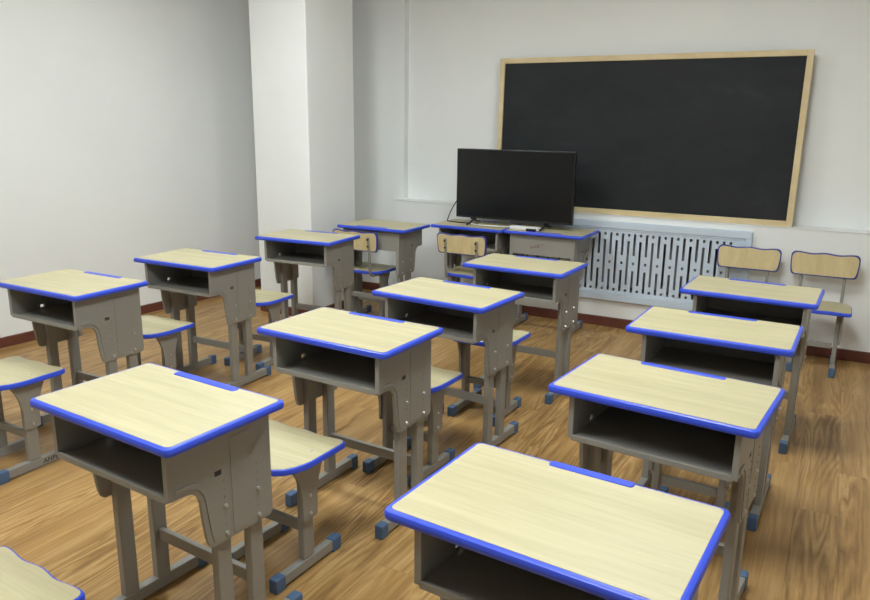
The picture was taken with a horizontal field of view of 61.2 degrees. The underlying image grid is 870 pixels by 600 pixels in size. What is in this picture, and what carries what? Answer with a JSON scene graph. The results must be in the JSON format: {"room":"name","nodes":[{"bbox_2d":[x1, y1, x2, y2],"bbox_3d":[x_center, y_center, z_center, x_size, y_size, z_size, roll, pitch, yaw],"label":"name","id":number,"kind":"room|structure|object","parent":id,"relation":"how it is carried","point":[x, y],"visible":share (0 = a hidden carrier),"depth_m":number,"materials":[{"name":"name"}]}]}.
{"room":"classroom","nodes":[
{"label":"classroom","id":0,"kind":"room"},
{"bbox_2d":[0,0,260,337],"bbox_3d":[-3.906,-0.799,3.352,0.150,2.950,9.534,9,16,32],"label":"wall","id":1,"kind":"structure","parent":0,"point":[127,126],"depth_m":5.56,"materials":[{"name":"white paint"}]},
{"bbox_2d":[0,278,260,347],"bbox_3d":[-3.874,0.618,3.621,0.012,0.070,9.043,9,16,32],"label":"baseboard","id":2,"kind":"structure","parent":1,"relation":"attached to","point":[11,340],"depth_m":5.18,"materials":[{"name":"brown wood"}]},
{"bbox_2d":[248,0,354,306],"bbox_3d":[-1.038,-1.375,5.880,0.535,2.950,0.600,8,15,28],"label":"column","id":3,"kind":"structure","parent":0,"point":[302,50],"depth_m":5.66,"materials":[{"name":"white paint"}]},
{"bbox_2d":[261,300,343,315],"bbox_3d":[-1.054,0.026,6.212,0.547,0.070,0.612,8,15,28],"label":"baseboard","id":4,"kind":"structure","parent":3,"relation":"attached to","point":[263,308],"depth_m":5.99,"materials":[{"name":"brown wood"}]},
{"bbox_2d":[0,286,869,599],"bbox_3d":[-1.069,1.086,2.203,7.550,0.100,9.500,8,15,28],"label":"floor","id":5,"kind":"structure","parent":0,"point":[811,538],"depth_m":3.15,"materials":[{"name":"brown wood"}]},
{"bbox_2d":[0,356,64,484],"bbox_3d":[-1.899,0.528,3.309,0.378,0.442,0.344,8,15,28],"label":"stool","id":6,"kind":"object","parent":5,"relation":"on","point":[25,378],"visible":0.85,"depth_m":3.25,"materials":[{"name":"grey paint"}]},
{"bbox_2d":[0,546,84,599],"bbox_3d":[-1.071,0.913,1.767,0.378,0.442,0.344,9,16,32],"label":"stool","id":7,"kind":"object","parent":5,"relation":"on","point":[20,579],"visible":1,"depth_m":1.78,"materials":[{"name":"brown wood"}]},
{"bbox_2d":[0,269,147,426],"bbox_3d":[-1.750,0.267,3.711,0.612,0.763,0.505,8,15,28],"label":"student desk","id":8,"kind":"object","parent":5,"relation":"on","point":[73,300],"visible":0.66,"depth_m":3.58,"materials":[{"name":"grey paint"}]},
{"bbox_2d":[137,315,193,368],"bbox_3d":[-1.567,0.348,4.067,0.378,0.442,0.344,8,15,26],"label":"stool","id":9,"kind":"object","parent":5,"relation":"on","point":[166,331],"visible":0.34,"depth_m":3.98,"materials":[{"name":"grey paint"}]},
{"bbox_2d":[30,363,302,599],"bbox_3d":[-0.770,0.641,2.222,0.612,0.763,0.505,9,16,32],"label":"student desk","id":10,"kind":"object","parent":5,"relation":"on","point":[165,435],"visible":1,"depth_m":2.08,"materials":[{"name":"grey paint"}]},
{"bbox_2d":[134,248,271,386],"bbox_3d":[-1.348,0.112,4.372,0.612,0.763,0.505,8,15,26],"label":"student desk","id":11,"kind":"object","parent":5,"relation":"on","point":[191,273],"visible":0.88,"depth_m":4.28,"materials":[{"name":"grey paint"}]},
{"bbox_2d":[224,289,293,369],"bbox_3d":[-1.149,0.185,4.762,0.378,0.442,0.344,7,15,24],"label":"stool","id":12,"kind":"object","parent":5,"relation":"on","point":[273,300],"visible":0.56,"depth_m":4.71,"materials":[{"name":"grey paint"}]},
{"bbox_2d":[231,420,344,594],"bbox_3d":[-0.555,0.716,2.607,0.378,0.442,0.344,9,16,30],"label":"stool","id":13,"kind":"object","parent":5,"relation":"on","point":[300,453],"visible":0.64,"depth_m":2.54,"materials":[{"name":"grey paint"}]},
{"bbox_2d":[255,229,359,319],"bbox_3d":[-0.865,-0.089,5.227,0.612,0.763,0.505,7,15,24],"label":"student desk","id":14,"kind":"object","parent":5,"relation":"on","point":[295,247],"visible":0.71,"depth_m":5.13,"materials":[{"name":"grey paint"}]},
{"bbox_2d":[257,307,442,539],"bbox_3d":[-0.308,0.465,2.974,0.612,0.763,0.505,9,16,30],"label":"student desk","id":15,"kind":"object","parent":5,"relation":"on","point":[364,353],"visible":0.92,"depth_m":2.85,"materials":[{"name":"grey paint"}]},
{"bbox_2d":[333,229,395,317],"bbox_3d":[-0.530,-0.204,5.784,0.406,0.732,0.392,8,15,28],"label":"chair","id":16,"kind":"object","parent":5,"relation":"on","point":[368,241],"visible":0.53,"depth_m":5.67,"materials":[{"name":"grey paint"}]},
{"bbox_2d":[337,219,429,315],"bbox_3d":[-0.422,-0.209,5.744,0.612,0.763,0.505,8,15,27],"label":"student desk","id":17,"kind":"object","parent":5,"relation":"on","point":[403,238],"visible":0.54,"depth_m":5.61,"materials":[{"name":"grey paint"}]},
{"bbox_2d":[362,366,462,486],"bbox_3d":[-0.113,0.546,3.331,0.378,0.442,0.344,9,16,31],"label":"stool","id":18,"kind":"object","parent":5,"relation":"on","point":[441,379],"visible":0.59,"depth_m":3.29,"materials":[{"name":"grey paint"}]},
{"bbox_2d":[372,277,523,445],"bbox_3d":[0.083,0.317,3.603,0.612,0.763,0.505,9,16,32],"label":"student desk","id":19,"kind":"object","parent":5,"relation":"on","point":[468,313],"visible":0.63,"depth_m":3.47,"materials":[{"name":"grey paint"}]},
{"bbox_2d":[437,232,486,281],"bbox_3d":[0.271,-0.164,5.662,0.406,0.732,0.392,8,15,28],"label":"chair","id":20,"kind":"object","parent":5,"relation":"on","point":[460,244],"visible":0.51,"depth_m":5.48,"materials":[{"name":"grey paint"}]},
{"bbox_2d":[431,219,520,308],"bbox_3d":[0.344,-0.237,5.901,0.612,0.763,0.505,8,15,28],"label":"student desk","id":21,"kind":"object","parent":5,"relation":"on","point":[497,240],"visible":0.27,"depth_m":5.74,"materials":[{"name":"grey paint"}]},
{"bbox_2d":[471,223,509,226],"bbox_3d":[0.402,-0.574,5.638,0.405,0.016,0.068,13,18,41],"label":"cable","id":22,"kind":"object","parent":21,"relation":"on","point":[471,223],"visible":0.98,"depth_m":5.59,"materials":[{"name":"plastic"}]},
{"bbox_2d":[447,148,576,230],"bbox_3d":[0.554,-0.848,5.595,1.051,0.577,0.242,8,15,28],"label":"television","id":23,"kind":"object","parent":21,"relation":"on","point":[497,184],"visible":0.99,"depth_m":5.54,"materials":[{"name":"black plastic"}]},
{"bbox_2d":[447,330,530,426],"bbox_3d":[0.277,0.393,3.983,0.378,0.442,0.344,9,16,29],"label":"stool","id":24,"kind":"object","parent":5,"relation":"on","point":[464,348],"visible":0.52,"depth_m":3.99,"materials":[{"name":"grey paint"}]},
{"bbox_2d":[462,253,587,404],"bbox_3d":[0.533,0.147,4.328,0.612,0.763,0.505,9,16,29],"label":"student desk","id":25,"kind":"object","parent":5,"relation":"on","point":[543,280],"visible":0.63,"depth_m":4.20,"materials":[{"name":"grey paint"}]},
{"bbox_2d":[504,224,598,333],"bbox_3d":[0.847,-0.159,5.549,0.612,0.789,0.505,8,15,28],"label":"student desk","id":26,"kind":"object","parent":5,"relation":"on","point":[572,244],"depth_m":5.43,"materials":[{"name":"grey paint"}]},
{"bbox_2d":[384,443,730,599],"bbox_3d":[0.276,0.792,1.656,0.612,0.763,0.505,9,16,31],"label":"student desk","id":27,"kind":"object","parent":5,"relation":"on","point":[493,522],"visible":1,"depth_m":1.51,"materials":[{"name":"beige wood"}]},
{"bbox_2d":[548,354,785,599],"bbox_3d":[0.730,0.623,2.377,0.612,0.763,0.505,10,16,33],"label":"student desk","id":28,"kind":"object","parent":5,"relation":"on","point":[709,425],"visible":0.79,"depth_m":2.23,"materials":[{"name":"grey paint"}]},
{"bbox_2d":[649,461,730,509],"bbox_3d":[0.995,0.672,2.872,0.378,0.442,0.344,9,16,29],"label":"stool","id":29,"kind":"object","parent":5,"relation":"on","point":[657,479],"visible":0.16,"depth_m":2.88,"materials":[{"name":"grey paint"}]},
{"bbox_2d":[625,306,803,531],"bbox_3d":[1.135,0.462,3.063,0.612,0.763,0.505,9,16,29],"label":"student desk","id":30,"kind":"object","parent":5,"relation":"on","point":[744,349],"visible":0.59,"depth_m":2.94,"materials":[{"name":"grey paint"}]},
{"bbox_2d":[717,244,781,281],"bbox_3d":[2.074,0.023,4.987,0.406,0.732,0.392,8,15,28],"label":"chair","id":31,"kind":"object","parent":5,"relation":"on","point":[728,256],"visible":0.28,"depth_m":5.05,"materials":[{"name":"grey paint"}]},
{"bbox_2d":[680,275,824,453],"bbox_3d":[1.579,0.303,3.742,0.612,0.763,0.505,9,16,30],"label":"student desk","id":32,"kind":"object","parent":5,"relation":"on","point":[763,301],"visible":0.58,"depth_m":3.62,"materials":[{"name":"grey paint"}]},
{"bbox_2d":[785,250,860,377],"bbox_3d":[2.481,0.081,4.771,0.406,0.732,0.392,8,15,28],"label":"chair","id":33,"kind":"object","parent":5,"relation":"on","point":[844,267],"visible":0.65,"depth_m":4.79,"materials":[{"name":"brown wood"}]},
{"bbox_2d":[525,283,693,319],"bbox_3d":[1.494,0.048,5.846,1.713,0.265,0.360,8,15,28],"label":"wall","id":34,"kind":"structure","parent":0,"point":[622,310],"depth_m":5.72,"materials":[{"name":"white paint"}]},
{"bbox_2d":[352,0,869,284],"bbox_3d":[1.469,-1.276,5.607,6.438,2.950,0.260,8,15,28],"label":"wall","id":35,"kind":"structure","parent":0,"point":[426,73],"depth_m":5.74,"materials":[{"name":"white paint"}]},
{"bbox_2d":[362,281,389,289],"bbox_3d":[-0.871,-0.169,7.023,1.273,0.070,0.012,8,15,28],"label":"baseboard","id":36,"kind":"structure","parent":35,"relation":"attached to","point":[365,285],"depth_m":6.88,"materials":[{"name":"brown wood"}]},
{"bbox_2d":[395,200,869,363],"bbox_3d":[1.992,-0.171,5.508,5.155,0.862,0.372,8,15,28],"label":"wall","id":37,"kind":"structure","parent":0,"point":[855,334],"depth_m":5.03,"materials":[{"name":"white paint"}]},
{"bbox_2d":[510,218,752,310],"bbox_3d":[1.403,-0.287,5.584,1.813,0.607,0.040,8,15,28],"label":"radiator cover","id":38,"kind":"object","parent":37,"relation":"attached to","point":[738,238],"visible":0.62,"depth_m":5.47,"materials":[{"name":"white metal"}]},
{"bbox_2d":[574,213,745,230],"bbox_3d":[1.503,-0.618,5.684,1.713,0.090,0.360,8,15,28],"label":"window sill","id":39,"kind":"structure","parent":0,"point":[576,215],"depth_m":5.39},
{"bbox_2d":[396,198,869,233],"bbox_3d":[1.951,-0.575,5.328,5.160,0.006,0.176,8,15,28],"label":"trim","id":40,"kind":"structure","parent":39,"relation":"on","point":[406,199],"depth_m":5.14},
{"bbox_2d":[497,49,814,226],"bbox_3d":[1.479,-1.200,5.412,2.216,1.158,0.072,8,15,28],"label":"blackboard","id":41,"kind":"object","parent":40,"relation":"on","point":[702,136],"visible":0.8,"depth_m":5.29,"materials":[{"name":"stone"}]},
{"bbox_3d":[1.566,-0.356,5.874,1.713,0.507,0.080,8,15,28],"label":"wall","id":42,"kind":"structure","parent":0,"visible":0},
{"bbox_2d":[526,231,731,293],"bbox_3d":[1.499,-0.327,5.754,1.613,0.427,0.198,8,15,28],"label":"radiator","id":43,"kind":"object","parent":42,"relation":"attached to","point":[611,233],"visible":0.07,"depth_m":5.59,"materials":[{"name":"grey metal"}]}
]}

